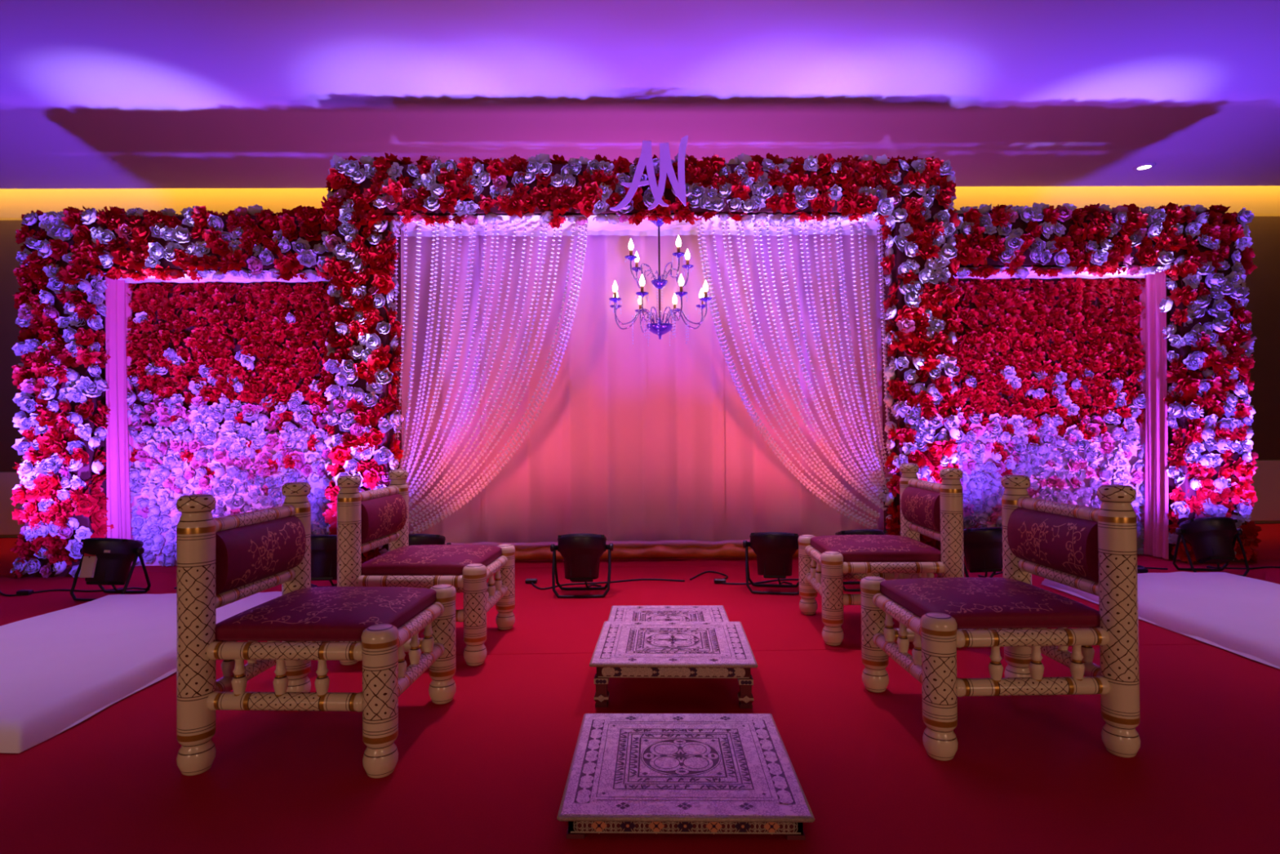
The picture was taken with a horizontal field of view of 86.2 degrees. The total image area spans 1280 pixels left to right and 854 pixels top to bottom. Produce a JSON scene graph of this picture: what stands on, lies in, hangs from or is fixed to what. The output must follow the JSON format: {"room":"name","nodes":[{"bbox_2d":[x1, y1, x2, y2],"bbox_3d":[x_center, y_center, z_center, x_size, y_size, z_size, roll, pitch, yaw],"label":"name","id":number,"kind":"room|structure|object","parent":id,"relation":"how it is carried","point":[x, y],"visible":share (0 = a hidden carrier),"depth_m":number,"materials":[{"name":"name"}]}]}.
{"room":"event space","nodes":[
{"label":"event space","id":0,"kind":"room"},
{"bbox_2d":[0,0,1279,188],"bbox_3d":[0.082,-2.353,-0.117,18.000,0.100,12.900,0,-1,-1],"label":"ceiling","id":1,"kind":"structure","parent":0,"point":[95,94],"depth_m":4.49,"materials":[{"name":"white paint"}]},
{"bbox_2d":[1133,162,1155,170],"bbox_3d":[4.378,-2.256,5.937,0.160,0.010,0.160,0,-1,-1],"label":"recessed light","id":2,"kind":"object","parent":1,"relation":"in","point":[1144,166],"visible":1,"depth_m":5.92,"materials":[{"name":"white glass"}]},
{"bbox_2d":[0,523,1279,853],"bbox_3d":[0.108,0.954,-0.011,18.000,0.110,13.200,0,-1,-1],"label":"floor","id":3,"kind":"structure","parent":0,"point":[485,770],"depth_m":1.94,"materials":[{"name":"red carpet"}]},
{"bbox_2d":[0,587,123,595],"bbox_3d":[-3.489,0.970,4.052,0.756,0.028,0.160,0,-1,-1],"label":"power cable","id":4,"kind":"object","parent":3,"relation":"on","point":[23,592],"visible":0.87,"depth_m":4.06,"materials":[{"name":"black rubber"}]},
{"bbox_2d":[70,537,151,600],"bbox_3d":[-3.042,0.800,3.944,0.358,0.357,0.315,-1,-1,3],"label":"lamp","id":5,"kind":"object","parent":3,"relation":"on","point":[104,561],"visible":0.91,"depth_m":3.85,"materials":[{"name":"black plastic"}]},
{"bbox_2d":[0,591,281,753],"bbox_3d":[-2.351,0.917,2.857,1.122,0.075,1.797,0,-1,-1],"label":"mattress","id":6,"kind":"object","parent":3,"relation":"on","point":[60,668],"visible":0.71,"depth_m":2.60,"materials":[{"name":"white fabric"}]},
{"bbox_2d":[9,204,333,577],"bbox_3d":[-3.083,-0.243,4.677,2.227,2.520,0.407,0,-1,-1],"label":"floral arch","id":7,"kind":"object","parent":3,"relation":"on","point":[64,258],"visible":0.97,"depth_m":4.54,"materials":[{"name":"plant"}]},
{"bbox_2d":[103,275,134,566],"bbox_3d":[-3.631,-0.031,4.776,0.075,2.030,0.265,0,-1,-1],"label":"drape","id":8,"kind":"object","parent":7,"relation":"hanging from","point":[118,312],"visible":0.84,"depth_m":4.76,"materials":[{"name":"fabric"}]},
{"bbox_2d":[125,280,334,566],"bbox_3d":[-2.826,-0.036,4.917,1.820,2.075,0.152,0,-1,-1],"label":"wall","id":9,"kind":"structure","parent":3,"relation":"on","point":[228,399],"depth_m":4.90,"materials":[{"name":"plant"}]},
{"bbox_2d":[176,481,456,777],"bbox_3d":[-0.943,0.560,2.105,0.604,0.752,0.595,-1,-1,2],"label":"chair","id":10,"kind":"object","parent":3,"relation":"on","point":[221,561],"visible":1,"depth_m":1.87,"materials":[{"name":"beige paint"}]},
{"bbox_2d":[215,515,306,595],"bbox_3d":[-1.187,0.386,2.118,0.105,0.180,0.408,-1,-1,2],"label":"cushion","id":11,"kind":"object","parent":10,"relation":"on","point":[251,553],"depth_m":2.06,"materials":[{"name":"red fabric"}]},
{"bbox_2d":[214,586,436,641],"bbox_3d":[-0.936,0.556,2.104,0.489,0.068,0.475,-1,-1,2],"label":"seat cushion","id":12,"kind":"object","parent":10,"relation":"on","point":[304,613],"depth_m":1.95,"materials":[{"name":"red fabric"}]},
{"bbox_2d":[311,534,337,587],"bbox_3d":[-1.835,0.792,4.023,0.358,0.353,0.299,0,-1,-6],"label":"lamp","id":13,"kind":"object","parent":3,"relation":"on","point":[323,547],"visible":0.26,"depth_m":3.90,"materials":[{"name":"black plastic"}]},
{"bbox_2d":[336,469,515,666],"bbox_3d":[-0.902,0.571,2.987,0.604,0.752,0.595,-1,-1,2],"label":"chair","id":14,"kind":"object","parent":3,"relation":"on","point":[371,519],"visible":0.84,"depth_m":2.77,"materials":[{"name":"beige wood"}]},
{"bbox_2d":[361,493,407,543],"bbox_3d":[-1.145,0.397,3.000,0.105,0.180,0.408,-1,-1,2],"label":"cushion","id":15,"kind":"object","parent":14,"relation":"on","point":[384,515],"depth_m":2.95,"materials":[{"name":"red fabric"}]},
{"bbox_2d":[361,544,502,575],"bbox_3d":[-0.894,0.567,2.987,0.489,0.068,0.475,-1,-1,2],"label":"seat cushion","id":16,"kind":"object","parent":14,"relation":"on","point":[422,559],"depth_m":2.81,"materials":[{"name":"red fabric"}]},
{"bbox_2d":[408,533,451,545],"bbox_3d":[-1.283,0.785,4.003,0.358,0.357,0.298,0,-1,-1],"label":"lamp","id":17,"kind":"object","parent":3,"relation":"on","point":[414,539],"visible":0.16,"depth_m":3.89,"materials":[{"name":"black plastic"}]},
{"bbox_2d":[550,533,613,598],"bbox_3d":[-0.332,0.774,3.931,0.358,0.360,0.299,0,-1,-1],"label":"lamp","id":18,"kind":"object","parent":3,"relation":"on","point":[581,553],"visible":1,"depth_m":3.82,"materials":[{"name":"black plastic"}]},
{"bbox_2d":[524,577,684,589],"bbox_3d":[-0.213,0.942,4.149,0.980,0.028,0.243,0,-1,-1],"label":"power cable","id":19,"kind":"object","parent":3,"relation":"on","point":[528,580],"visible":0.94,"depth_m":4.19,"materials":[{"name":"black rubber"}]},
{"bbox_2d":[320,152,963,563],"bbox_3d":[0.029,-0.433,4.719,4.289,2.844,0.505,0,-1,-1],"label":"floral arch","id":20,"kind":"object","parent":3,"relation":"on","point":[912,200],"visible":0.88,"depth_m":4.55,"materials":[{"name":"plant"}]},
{"bbox_2d":[393,220,588,533],"bbox_3d":[-1.020,-0.337,4.663,1.352,2.153,0.122,0,-1,-1],"label":"curtain","id":21,"kind":"object","parent":20,"relation":"hanging from","point":[420,228],"visible":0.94,"depth_m":4.65,"materials":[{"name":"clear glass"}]},
{"bbox_2d":[400,229,884,559],"bbox_3d":[0.021,-0.259,4.978,3.585,2.437,0.189,0,-1,-1],"label":"curtain","id":22,"kind":"object","parent":20,"relation":"hanging from","point":[655,450],"visible":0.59,"depth_m":5.04,"materials":[{"name":"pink fabric"}]},
{"bbox_2d":[609,134,688,211],"bbox_3d":[0.060,-1.653,4.457,0.516,0.496,0.015,0,-1,-1],"label":"monogram sign","id":23,"kind":"object","parent":20,"relation":"attached to","point":[666,167],"visible":1,"depth_m":4.45,"materials":[{"name":"purple plastic"}]},
{"bbox_2d":[608,217,712,346],"bbox_3d":[0.132,-0.994,4.657,0.692,0.843,0.692,0,-1,-1],"label":"chandelier","id":24,"kind":"object","parent":20,"relation":"hanging from","point":[660,328],"visible":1,"depth_m":4.61,"materials":[{"name":"purple glass"}]},
{"bbox_2d":[696,217,894,528],"bbox_3d":[1.070,-0.360,4.707,1.353,2.143,0.118,0,-1,-1],"label":"curtain","id":25,"kind":"object","parent":20,"relation":"hanging from","point":[757,423],"visible":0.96,"depth_m":4.69,"materials":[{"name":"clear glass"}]},
{"bbox_2d":[607,604,728,621],"bbox_3d":[0.129,0.909,3.116,0.556,0.062,0.556,-1,-1,2],"label":"table","id":26,"kind":"object","parent":3,"relation":"on","point":[709,612],"visible":0.44,"depth_m":3.23,"materials":[{"name":"white wood"}]},
{"bbox_2d":[589,621,758,708],"bbox_3d":[0.120,0.856,2.509,0.556,0.152,0.525,-1,-1,2],"label":"table","id":27,"kind":"object","parent":3,"relation":"on","point":[623,649],"visible":1,"depth_m":2.36,"materials":[{"name":"white wood"}]},
{"bbox_2d":[556,713,814,839],"bbox_3d":[0.107,0.892,1.792,0.570,0.062,0.570,-1,-1,1],"label":"table","id":28,"kind":"object","parent":3,"relation":"on","point":[628,773],"visible":1,"depth_m":1.68,"materials":[{"name":"white wood"}]},
{"bbox_2d":[689,570,799,584],"bbox_3d":[0.713,0.935,4.211,0.779,0.028,0.339,-1,-1,23],"label":"power cable","id":29,"kind":"object","parent":3,"relation":"on","point":[717,580],"visible":0.85,"depth_m":4.17,"materials":[{"name":"black rubber"}]},
{"bbox_2d":[742,532,799,595],"bbox_3d":[0.780,0.768,3.969,0.358,0.353,0.299,-1,-1,11],"label":"lamp","id":30,"kind":"object","parent":3,"relation":"on","point":[775,551],"visible":0.81,"depth_m":3.86,"materials":[{"name":"black plastic"}]},
{"bbox_2d":[835,528,886,591],"bbox_3d":[1.296,0.763,4.028,0.358,0.357,0.298,0,-1,-1],"label":"lamp","id":31,"kind":"object","parent":3,"relation":"on","point":[859,531],"visible":0.27,"depth_m":3.91,"materials":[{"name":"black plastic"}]},
{"bbox_2d":[797,462,964,645],"bbox_3d":[1.089,0.556,3.184,0.603,0.752,0.595,-1,-1,2],"label":"chair","id":32,"kind":"object","parent":3,"relation":"on","point":[935,510],"visible":0.92,"depth_m":2.96,"materials":[{"name":"beige wood"}]},
{"bbox_2d":[809,534,941,562],"bbox_3d":[1.081,0.552,3.185,0.489,0.068,0.475,-1,-1,2],"label":"seat cushion","id":33,"kind":"object","parent":32,"relation":"on","point":[853,548],"depth_m":3.00,"materials":[{"name":"red fabric"}]},
{"bbox_2d":[901,486,940,532],"bbox_3d":[1.329,0.378,3.178,0.105,0.180,0.408,-1,-1,2],"label":"cushion","id":34,"kind":"object","parent":32,"relation":"on","point":[920,505],"depth_m":3.13,"materials":[{"name":"red fabric"}]},
{"bbox_2d":[963,527,1002,577],"bbox_3d":[2.033,0.759,4.090,0.358,0.353,0.299,0,-1,-9],"label":"lamp","id":35,"kind":"object","parent":3,"relation":"on","point":[983,546],"visible":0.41,"depth_m":3.97,"materials":[{"name":"black plastic"}]},
{"bbox_2d":[860,474,1140,760],"bbox_3d":[1.084,0.543,2.167,0.603,0.752,0.595,0,-1,-1],"label":"chair","id":36,"kind":"object","parent":3,"relation":"on","point":[1092,550],"visible":1,"depth_m":1.93,"materials":[{"name":"beige wood"}]},
{"bbox_2d":[880,577,1100,629],"bbox_3d":[1.077,0.539,2.167,0.489,0.068,0.475,0,-1,-1],"label":"seat cushion","id":37,"kind":"object","parent":36,"relation":"on","point":[974,602],"depth_m":2.02,"materials":[{"name":"red fabric"}]},
{"bbox_2d":[1007,507,1098,582],"bbox_3d":[1.325,0.365,2.174,0.105,0.180,0.408,0,-1,-1],"label":"cushion","id":38,"kind":"object","parent":36,"relation":"on","point":[1060,543],"depth_m":2.12,"materials":[{"name":"red fabric"}]},
{"bbox_2d":[948,276,1146,555],"bbox_3d":[2.875,-0.085,5.015,1.814,2.094,0.148,0,-1,-1],"label":"wall","id":39,"kind":"structure","parent":3,"relation":"on","point":[1050,375],"depth_m":5.01,"materials":[{"name":"plant"}]},
{"bbox_2d":[995,564,1168,574],"bbox_3d":[2.830,0.920,4.448,1.205,0.028,0.302,0,-1,-1],"label":"power cable","id":40,"kind":"object","parent":3,"relation":"on","point":[1140,569],"visible":0.34,"depth_m":4.37,"materials":[{"name":"black rubber"}]},
{"bbox_2d":[946,202,1261,564],"bbox_3d":[3.138,-0.300,4.789,2.199,2.524,0.425,0,-1,-1],"label":"floral arch","id":41,"kind":"object","parent":3,"relation":"on","point":[1202,252],"visible":0.93,"depth_m":4.66,"materials":[{"name":"plant"}]},
{"bbox_2d":[1138,269,1168,559],"bbox_3d":[3.681,-0.093,4.904,0.075,2.030,0.265,0,-1,-1],"label":"drape","id":42,"kind":"object","parent":41,"relation":"hanging from","point":[1155,510],"visible":0.98,"depth_m":4.88,"materials":[{"name":"fabric"}]},
{"bbox_2d":[1040,571,1279,669],"bbox_3d":[2.949,0.876,3.199,1.133,0.075,1.730,0,-1,-1],"label":"mattress","id":43,"kind":"object","parent":3,"relation":"on","point":[1240,615],"visible":0.74,"depth_m":3.23,"materials":[{"name":"white fabric"}]},
{"bbox_2d":[1172,516,1249,576],"bbox_3d":[3.594,0.740,4.325,0.358,0.371,0.313,-1,-1,9],"label":"lamp","id":44,"kind":"object","parent":3,"relation":"on","point":[1211,538],"visible":0.97,"depth_m":4.24,"materials":[{"name":"black plastic"}]},
{"bbox_2d":[1206,565,1279,568],"bbox_3d":[4.006,0.918,4.460,0.559,0.010,0.066,-1,-1,3],"label":"power cable","id":45,"kind":"object","parent":3,"relation":"on","point":[1259,567],"visible":0.78,"depth_m":4.46,"materials":[{"name":"black rubber"}]},
{"bbox_2d":[0,186,1279,537],"bbox_3d":[0.026,-0.814,6.598,18.097,3.600,0.170,0,-1,-1],"label":"wall","id":46,"kind":"structure","parent":0,"point":[1263,283],"depth_m":6.60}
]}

